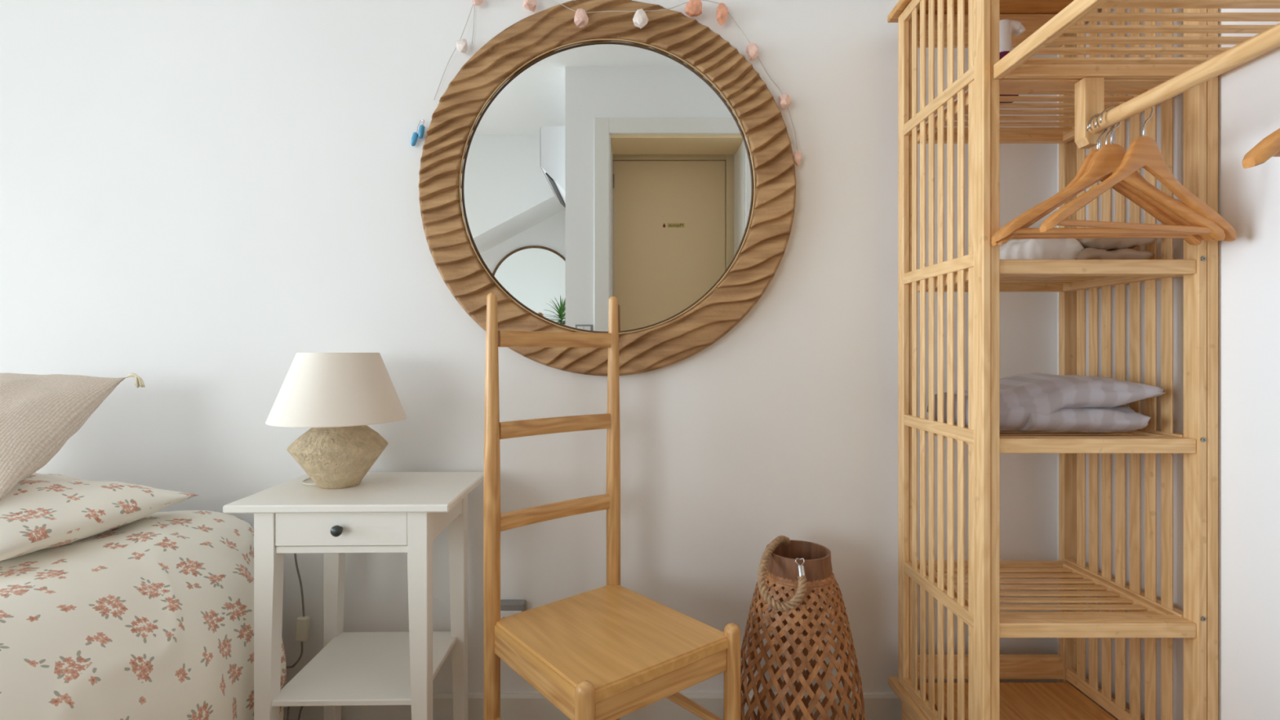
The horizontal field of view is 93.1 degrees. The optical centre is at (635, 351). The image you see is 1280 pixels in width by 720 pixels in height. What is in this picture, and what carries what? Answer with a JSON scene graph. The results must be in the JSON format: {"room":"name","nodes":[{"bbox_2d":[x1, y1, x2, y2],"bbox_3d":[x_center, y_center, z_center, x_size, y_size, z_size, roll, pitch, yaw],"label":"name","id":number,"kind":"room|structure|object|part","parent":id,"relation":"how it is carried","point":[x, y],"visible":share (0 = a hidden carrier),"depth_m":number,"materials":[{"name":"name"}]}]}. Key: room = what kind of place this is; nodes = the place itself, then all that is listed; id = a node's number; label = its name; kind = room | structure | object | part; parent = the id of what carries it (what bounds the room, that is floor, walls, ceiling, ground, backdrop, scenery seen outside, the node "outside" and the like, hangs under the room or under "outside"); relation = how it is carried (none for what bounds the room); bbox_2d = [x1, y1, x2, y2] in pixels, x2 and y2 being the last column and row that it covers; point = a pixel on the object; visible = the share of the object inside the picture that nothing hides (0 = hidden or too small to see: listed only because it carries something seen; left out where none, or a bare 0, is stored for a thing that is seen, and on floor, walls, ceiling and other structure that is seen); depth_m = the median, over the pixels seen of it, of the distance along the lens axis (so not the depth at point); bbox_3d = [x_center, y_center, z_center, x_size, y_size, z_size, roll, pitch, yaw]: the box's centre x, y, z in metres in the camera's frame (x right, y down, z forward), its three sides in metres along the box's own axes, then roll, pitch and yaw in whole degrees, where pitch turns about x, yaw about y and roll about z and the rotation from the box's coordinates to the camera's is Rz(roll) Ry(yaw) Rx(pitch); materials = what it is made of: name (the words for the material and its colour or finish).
{"room":"bedroom","nodes":[
{"label":"bedroom","id":0,"kind":"room"},
{"bbox_2d":[0,0,1057,692],"bbox_3d":[-1.534,-0.314,1.705,5.633,2.668,0.150,0,0,0],"label":"wall","id":1,"kind":"structure","parent":0,"point":[197,197],"depth_m":1.63,"materials":[{"name":"paint"}]},
{"bbox_2d":[410,119,425,146],"bbox_3d":[-0.583,-0.585,1.618,0.038,0.072,0.014,0,0,0],"label":"charm","id":2,"kind":"object","parent":1,"relation":"attached to","point":[421,130],"visible":1,"depth_m":1.61,"materials":[{"name":"blue"}]},
{"bbox_2d":[500,599,525,618],"bbox_3d":[-0.335,0.702,1.612,0.081,0.075,0.036,0,0,0],"label":"wall outlet","id":3,"kind":"object","parent":1,"relation":"attached to","point":[508,607],"visible":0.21,"depth_m":1.60,"materials":[{"name":"grey plastic"}]},
{"bbox_2d":[283,692,901,719],"bbox_3d":[-1.534,0.968,1.623,5.333,0.104,0.013,0,0,0],"label":"baseboard","id":4,"kind":"structure","parent":1,"relation":"attached to","point":[513,705],"depth_m":1.62,"materials":[{"name":"white paint"}]},
{"bbox_2d":[418,0,795,375],"bbox_3d":[-0.075,-0.436,1.604,0.999,0.999,0.050,0,0,0],"label":"round mirror","id":5,"kind":"object","parent":1,"relation":"attached to","point":[566,168],"visible":0.91,"depth_m":1.61,"materials":[{"name":"brown wood"}]},
{"bbox_3d":[-0.075,-0.436,1.611,0.779,0.779,0.005,0,0,0],"label":"glass","id":6,"kind":"part","parent":5,"relation":"part of","materials":[{"name":"white mirror"}]},
{"bbox_2d":[433,0,801,166],"bbox_3d":[-0.051,-0.731,1.588,0.983,0.475,0.074,0,0,0],"label":"garland","id":7,"kind":"object","parent":5,"relation":"hanging from","point":[693,8],"visible":1,"depth_m":1.60,"materials":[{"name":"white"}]},
{"bbox_2d":[1057,8,1279,719],"bbox_3d":[1.208,-0.314,-0.277,0.150,2.668,3.814,0,0,0],"label":"wall","id":8,"kind":"structure","parent":0,"point":[1249,92],"depth_m":1.14,"materials":[{"name":"paint"}]},
{"bbox_3d":[-1.534,1.070,-0.685,5.933,0.100,5.230,0,0,0],"label":"floor","id":9,"kind":"structure","parent":0,"visible":0},
{"bbox_2d":[0,510,286,719],"bbox_3d":[-1.578,0.701,0.705,1.584,0.638,1.810,0,0,0],"label":"bed","id":10,"kind":"object","parent":9,"relation":"on","point":[151,617],"visible":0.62,"depth_m":1.11,"materials":[{"name":"fabric"}]},
{"bbox_2d":[0,472,198,560],"bbox_3d":[-1.419,0.338,1.270,0.680,0.150,0.470,2,1,6],"label":"floral pillow","id":11,"kind":"object","parent":10,"relation":"on","point":[42,511],"visible":0.91,"depth_m":1.24,"materials":[{"name":"fabric"}]},
{"bbox_2d":[0,373,145,500],"bbox_3d":[-1.435,0.179,1.308,0.516,0.261,0.310,0,0,-2],"label":"cushion","id":12,"kind":"object","parent":11,"relation":"on","point":[39,414],"visible":1,"depth_m":1.30,"materials":[{"name":"fabric"}]},
{"bbox_2d":[222,471,484,719],"bbox_3d":[-0.618,0.667,1.407,0.460,0.706,0.356,0,0,-1],"label":"bedside table","id":13,"kind":"object","parent":9,"relation":"on","point":[387,512],"visible":0.95,"depth_m":1.28,"materials":[{"name":"white paint"}]},
{"bbox_3d":[-0.768,0.675,1.268,0.041,0.690,0.038,0,0,-1],"label":"leg","id":14,"kind":"part","parent":13,"relation":"part of","materials":[{"name":"white paint"}]},
{"bbox_3d":[-0.773,0.675,1.556,0.041,0.690,0.038,0,0,-1],"label":"leg","id":15,"kind":"part","parent":13,"relation":"part of","materials":[{"name":"white paint"}]},
{"bbox_2d":[265,352,406,719],"bbox_3d":[-0.729,0.545,1.481,0.297,1.088,0.425,0,0,-30],"label":"table lamp","id":16,"kind":"object","parent":13,"relation":"on","point":[335,395],"visible":0.88,"depth_m":1.34,"materials":[{"name":"beige fabric"}]},
{"bbox_3d":[-0.922,0.926,1.596,0.082,0.325,0.019,0,0,0],"label":"cord","id":17,"kind":"part","parent":16,"relation":"part of","materials":[{"name":"grey plastic"}]},
{"bbox_3d":[-0.895,0.991,1.596,0.054,0.182,0.036,0,0,0],"label":"cord","id":18,"kind":"part","parent":16,"relation":"part of","materials":[{"name":"grey plastic"}]},
{"bbox_3d":[-0.850,0.505,1.600,0.129,0.396,0.008,0,0,7],"label":"cord","id":19,"kind":"part","parent":16,"relation":"part of","materials":[{"name":"grey plastic"}]},
{"bbox_2d":[294,615,310,641],"bbox_3d":[-0.882,0.732,1.603,0.031,0.064,0.018,4,0,0],"label":"switch","id":20,"kind":"object","parent":16,"relation":"attached to","point":[302,626],"depth_m":1.59,"materials":[{"name":"beige plastic"}]},
{"bbox_3d":[-0.784,0.309,1.495,0.054,0.006,0.187,0,0,-17],"label":"cord","id":21,"kind":"part","parent":16,"relation":"part of","materials":[{"name":"beige plastic"}]},
{"bbox_3d":[-0.698,0.081,1.425,0.297,0.158,0.297,0,0,0],"label":"lamp shade","id":22,"kind":"part","parent":16,"relation":"part of","materials":[{"name":"beige fabric"}]},
{"bbox_3d":[-0.612,0.365,1.241,0.023,0.023,0.026,0,0,-1],"label":"knob","id":23,"kind":"part","parent":13,"relation":"part of","materials":[{"name":"grey metal"}]},
{"bbox_3d":[-0.611,0.366,1.264,0.271,0.070,0.020,0,0,-1],"label":"drawer","id":24,"kind":"part","parent":13,"relation":"part of","materials":[{"name":"white paint"}]},
{"bbox_3d":[-0.611,0.411,1.269,0.274,0.014,0.022,0,0,-1],"label":"rail","id":25,"kind":"part","parent":13,"relation":"part of","materials":[{"name":"white paint"}]},
{"bbox_2d":[271,631,456,706],"bbox_3d":[-0.610,0.731,1.415,0.310,0.013,0.310,0,0,-1],"label":"shelf","id":26,"kind":"object","parent":13,"relation":"attached to","point":[353,668],"depth_m":1.37,"materials":[{"name":"white paint"}]},
{"bbox_3d":[-0.453,0.675,1.274,0.041,0.690,0.038,0,0,-1],"label":"leg","id":27,"kind":"part","parent":13,"relation":"part of","materials":[{"name":"white paint"}]},
{"bbox_3d":[-0.458,0.675,1.562,0.041,0.690,0.038,0,0,-1],"label":"leg","id":28,"kind":"part","parent":13,"relation":"part of","materials":[{"name":"white paint"}]},
{"bbox_2d":[483,293,741,719],"bbox_3d":[-0.057,0.441,1.253,0.377,1.158,0.404,0,0,-39],"label":"chair","id":29,"kind":"object","parent":9,"relation":"on","point":[611,651],"visible":1,"depth_m":1.27,"materials":[{"name":"brown wood"}]},
{"bbox_3d":[-0.306,0.447,1.288,0.034,1.146,0.034,0,0,-44],"label":"leg","id":30,"kind":"part","parent":29,"relation":"part of","materials":[{"name":"brown wood"}]},
{"bbox_3d":[-0.190,0.611,1.157,0.022,0.045,0.334,0,0,-39],"label":"rail","id":31,"kind":"part","parent":29,"relation":"part of","materials":[{"name":"brown wood"}]},
{"bbox_3d":[-0.086,0.786,1.016,0.033,0.468,0.033,0,0,-44],"label":"leg","id":32,"kind":"part","parent":29,"relation":"part of","materials":[{"name":"brown wood"}]},
{"bbox_3d":[-0.057,0.579,1.252,0.349,0.021,0.376,0,0,-39],"label":"seat","id":33,"kind":"part","parent":29,"relation":"part of","materials":[{"name":"brown wood"}]},
{"bbox_3d":[-0.056,0.441,1.490,0.033,1.158,0.033,0,0,-44],"label":"leg","id":34,"kind":"part","parent":29,"relation":"part of","materials":[{"name":"brown wood"}]},
{"bbox_3d":[0.194,0.783,1.218,0.033,0.474,0.033,0,0,-44],"label":"leg","id":35,"kind":"part","parent":29,"relation":"part of","materials":[{"name":"brown wood"}]},
{"bbox_2d":[740,535,866,719],"bbox_3d":[0.380,0.729,1.420,0.298,0.581,0.298,0,0,0],"label":"lantern","id":36,"kind":"object","parent":9,"relation":"on","point":[795,573],"visible":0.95,"depth_m":1.34,"materials":[{"name":"brown wicker"}]},
{"bbox_3d":[0.319,0.494,1.377,0.111,0.112,0.207,0,0,0],"label":"rope handle","id":37,"kind":"part","parent":36,"relation":"part of","materials":[{"name":"fabric"}]},
{"bbox_2d":[887,0,1279,719],"bbox_3d":[0.891,0.072,0.980,0.472,1.896,1.200,0,0,0],"label":"wardrobe","id":38,"kind":"object","parent":9,"relation":"on","point":[1085,86],"visible":0.95,"depth_m":1.26,"materials":[{"name":"brown wood"}]},
{"bbox_3d":[0.695,0.083,1.538,0.018,1.875,0.034,0,0,0],"label":"post","id":39,"kind":"part","parent":38,"relation":"part of","materials":[{"name":"brown wood"}]},
{"bbox_3d":[0.676,-0.841,1.359,0.015,0.026,0.315,0,0,0],"label":"rail","id":40,"kind":"part","parent":38,"relation":"part of","materials":[{"name":"brown wood"}]},
{"bbox_3d":[0.676,0.828,1.359,0.015,0.026,0.315,0,0,0],"label":"rail","id":41,"kind":"part","parent":38,"relation":"part of","materials":[{"name":"brown wood"}]},
{"bbox_3d":[0.676,0.537,1.359,0.015,0.027,0.315,0,0,0],"label":"rail","id":42,"kind":"part","parent":38,"relation":"part of","materials":[{"name":"brown wood"}]},
{"bbox_3d":[0.676,0.169,1.359,0.015,0.027,0.315,0,0,0],"label":"rail","id":43,"kind":"part","parent":38,"relation":"part of","materials":[{"name":"brown wood"}]},
{"bbox_3d":[0.676,-0.183,1.359,0.015,0.027,0.315,0,0,0],"label":"rail","id":44,"kind":"part","parent":38,"relation":"part of","materials":[{"name":"brown wood"}]},
{"bbox_3d":[0.676,-0.555,1.359,0.015,0.027,0.315,0,0,0],"label":"rail","id":45,"kind":"part","parent":38,"relation":"part of","materials":[{"name":"brown wood"}]},
{"bbox_3d":[0.714,-0.541,1.367,0.017,0.028,0.297,0,0,0],"label":"shelf rail","id":46,"kind":"part","parent":38,"relation":"part of","materials":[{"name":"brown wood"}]},
{"bbox_3d":[0.714,0.541,1.367,0.017,0.028,0.297,0,0,0],"label":"shelf rail","id":47,"kind":"part","parent":38,"relation":"part of","materials":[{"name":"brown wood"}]},
{"bbox_3d":[0.714,0.183,1.367,0.017,0.028,0.297,0,0,0],"label":"shelf rail","id":48,"kind":"part","parent":38,"relation":"part of","materials":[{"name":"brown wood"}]},
{"bbox_3d":[0.714,-0.166,1.367,0.017,0.028,0.297,0,0,0],"label":"shelf rail","id":49,"kind":"part","parent":38,"relation":"part of","materials":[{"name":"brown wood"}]},
{"bbox_3d":[0.894,0.802,1.545,0.380,0.055,0.020,0,0,0],"label":"rail","id":50,"kind":"part","parent":38,"relation":"part of","materials":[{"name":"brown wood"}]},
{"bbox_3d":[0.894,-0.818,1.544,0.380,0.076,0.022,0,0,0],"label":"rail","id":51,"kind":"part","parent":38,"relation":"part of","materials":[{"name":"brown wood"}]},
{"bbox_3d":[0.894,-0.166,1.524,0.380,0.028,0.019,0,0,0],"label":"shelf rail","id":52,"kind":"part","parent":38,"relation":"part of","materials":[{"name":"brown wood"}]},
{"bbox_3d":[0.894,-0.541,1.524,0.380,0.028,0.019,0,0,0],"label":"shelf rail","id":53,"kind":"part","parent":38,"relation":"part of","materials":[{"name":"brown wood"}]},
{"bbox_3d":[0.894,0.541,1.524,0.380,0.028,0.019,0,0,0],"label":"shelf rail","id":54,"kind":"part","parent":38,"relation":"part of","materials":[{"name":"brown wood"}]},
{"bbox_3d":[0.695,0.083,1.189,0.018,1.875,0.034,0,0,0],"label":"post","id":55,"kind":"part","parent":38,"relation":"part of","materials":[{"name":"brown wood"}]},
{"bbox_2d":[999,18,1026,102],"bbox_3d":[0.821,-0.644,1.340,0.080,0.179,0.060,0,0,0],"label":"pump bottle","id":56,"kind":"object","parent":38,"relation":"on","point":[1007,28],"visible":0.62,"depth_m":1.33,"materials":[{"name":"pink plastic"}]},
{"bbox_3d":[0.895,0.839,1.390,0.381,0.018,0.267,0,0,0],"label":"board","id":57,"kind":"part","parent":38,"relation":"part of","materials":[{"name":"brown wood"}]},
{"bbox_2d":[999,238,1085,259],"bbox_3d":[0.887,-0.216,1.365,0.098,0.081,0.210,0,0,0],"label":"sheet","id":58,"kind":"object","parent":38,"relation":"on","point":[1040,248],"visible":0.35,"depth_m":1.27,"materials":[{"name":"white fabric"}]},
{"bbox_2d":[926,373,1165,432],"bbox_3d":[0.878,0.108,1.338,0.351,0.121,0.267,0,0,0],"label":"bedding","id":59,"kind":"object","parent":38,"relation":"on","point":[1029,402],"visible":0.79,"depth_m":1.23,"materials":[{"name":"white fabric"}]},
{"bbox_3d":[0.699,-0.541,0.802,0.018,0.028,0.737,0,0,0],"label":"shelf rail","id":60,"kind":"part","parent":38,"relation":"part of","materials":[{"name":"brown wood"}]},
{"bbox_3d":[1.105,0.083,1.545,0.043,1.875,0.020,0,0,0],"label":"post","id":61,"kind":"part","parent":38,"relation":"part of","materials":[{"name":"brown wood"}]},
{"bbox_3d":[0.896,-0.541,1.197,0.384,0.028,0.042,0,0,0],"label":"shelf rail","id":62,"kind":"part","parent":38,"relation":"part of","materials":[{"name":"brown wood"}]},
{"bbox_2d":[991,113,1201,245],"bbox_3d":[0.873,-0.328,1.148,0.396,0.245,0.024,1,0,-1],"label":"clothes hanger","id":63,"kind":"object","parent":38,"relation":"hanging from","point":[1195,240],"visible":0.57,"depth_m":1.14,"materials":[{"name":"brown wood"}]},
{"bbox_2d":[991,115,1203,245],"bbox_3d":[0.878,-0.328,1.157,0.396,0.245,0.024,-1,0,0],"label":"clothes hanger","id":64,"kind":"object","parent":38,"relation":"hanging from","point":[1088,122],"visible":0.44,"depth_m":1.15,"materials":[{"name":"brown wood"}]},
{"bbox_3d":[0.896,0.541,1.197,0.384,0.028,0.042,0,0,0],"label":"shelf rail","id":65,"kind":"part","parent":38,"relation":"part of","materials":[{"name":"brown wood"}]},
{"bbox_3d":[0.896,0.183,1.197,0.384,0.028,0.042,0,0,0],"label":"shelf rail","id":66,"kind":"part","parent":38,"relation":"part of","materials":[{"name":"brown wood"}]},
{"bbox_3d":[0.896,-0.166,1.197,0.384,0.028,0.042,0,0,0],"label":"shelf rail","id":67,"kind":"part","parent":38,"relation":"part of","materials":[{"name":"brown wood"}]},
{"bbox_3d":[0.896,-0.541,1.161,0.376,0.028,0.015,0,0,0],"label":"shelf rail","id":68,"kind":"part","parent":38,"relation":"part of","materials":[{"name":"brown wood"}]},
{"bbox_3d":[1.097,0.815,1.371,0.017,0.030,0.329,0,0,0],"label":"rail","id":69,"kind":"part","parent":38,"relation":"part of","materials":[{"name":"brown wood"}]},
{"bbox_3d":[1.075,-0.541,1.367,0.018,0.028,0.297,0,0,0],"label":"shelf rail","id":70,"kind":"part","parent":38,"relation":"part of","materials":[{"name":"brown wood"}]},
{"bbox_2d":[997,111,1214,244],"bbox_3d":[0.881,-0.328,1.138,0.396,0.245,0.024,-1,0,2],"label":"clothes hanger","id":71,"kind":"object","parent":38,"relation":"hanging from","point":[1124,184],"visible":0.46,"depth_m":1.13,"materials":[{"name":"brown wood"}]},
{"bbox_2d":[995,106,1225,240],"bbox_3d":[0.872,-0.328,1.116,0.396,0.245,0.024,1,0,4],"label":"clothes hanger","id":72,"kind":"object","parent":38,"relation":"hanging from","point":[1109,157],"visible":0.87,"depth_m":1.11,"materials":[{"name":"brown wood"}]},
{"bbox_2d":[1075,237,1159,259],"bbox_3d":[0.992,-0.215,1.340,0.140,0.078,0.220,0,0,0],"label":"folded blanket","id":73,"kind":"object","parent":38,"relation":"on","point":[1121,248],"visible":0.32,"depth_m":1.24,"materials":[{"name":"beige fabric"}]},
{"bbox_3d":[1.075,0.541,1.367,0.018,0.028,0.297,0,0,0],"label":"shelf rail","id":74,"kind":"part","parent":38,"relation":"part of","materials":[{"name":"brown wood"}]},
{"bbox_3d":[1.075,-0.166,1.367,0.018,0.028,0.297,0,0,0],"label":"shelf rail","id":75,"kind":"part","parent":38,"relation":"part of","materials":[{"name":"brown wood"}]},
{"bbox_3d":[1.095,0.539,1.371,0.020,0.032,0.329,0,0,0],"label":"rail","id":76,"kind":"part","parent":38,"relation":"part of","materials":[{"name":"brown wood"}]},
{"bbox_3d":[1.095,-0.168,1.371,0.020,0.032,0.329,0,0,0],"label":"rail","id":77,"kind":"part","parent":38,"relation":"part of","materials":[{"name":"brown wood"}]},
{"bbox_2d":[1039,106,1235,241],"bbox_3d":[0.899,-0.328,1.079,0.396,0.245,0.024,1,0,-9],"label":"clothes hanger","id":78,"kind":"object","parent":38,"relation":"hanging from","point":[1144,152],"visible":0.83,"depth_m":1.07,"materials":[{"name":"brown wood"}]},
{"bbox_3d":[1.075,0.183,1.367,0.018,0.028,0.297,0,0,0],"label":"shelf rail","id":79,"kind":"part","parent":38,"relation":"part of","materials":[{"name":"brown wood"}]},
{"bbox_3d":[1.095,0.181,1.371,0.020,0.032,0.329,0,0,0],"label":"rail","id":80,"kind":"part","parent":38,"relation":"part of","materials":[{"name":"brown wood"}]},
{"bbox_3d":[0.878,-0.432,0.797,0.028,0.028,0.726,0,0,0],"label":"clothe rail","id":81,"kind":"part","parent":38,"relation":"part of","materials":[{"name":"brown wood"}]},
{"bbox_3d":[1.097,0.083,1.189,0.017,1.875,0.034,0,0,0],"label":"post","id":82,"kind":"part","parent":38,"relation":"part of","materials":[{"name":"brown wood"}]},
{"bbox_3d":[1.117,0.083,1.189,0.021,1.875,0.034,0,0,0],"label":"post","id":83,"kind":"part","parent":38,"relation":"part of","materials":[{"name":"brown wood"}]},
{"bbox_2d":[1241,128,1279,168],"bbox_3d":[0.878,-0.328,0.680,0.396,0.245,0.024,0,0,-2],"label":"clothes hanger","id":84,"kind":"object","parent":38,"relation":"hanging from","point":[1268,147],"visible":1,"depth_m":0.67,"materials":[{"name":"brown wood"}]}
]}

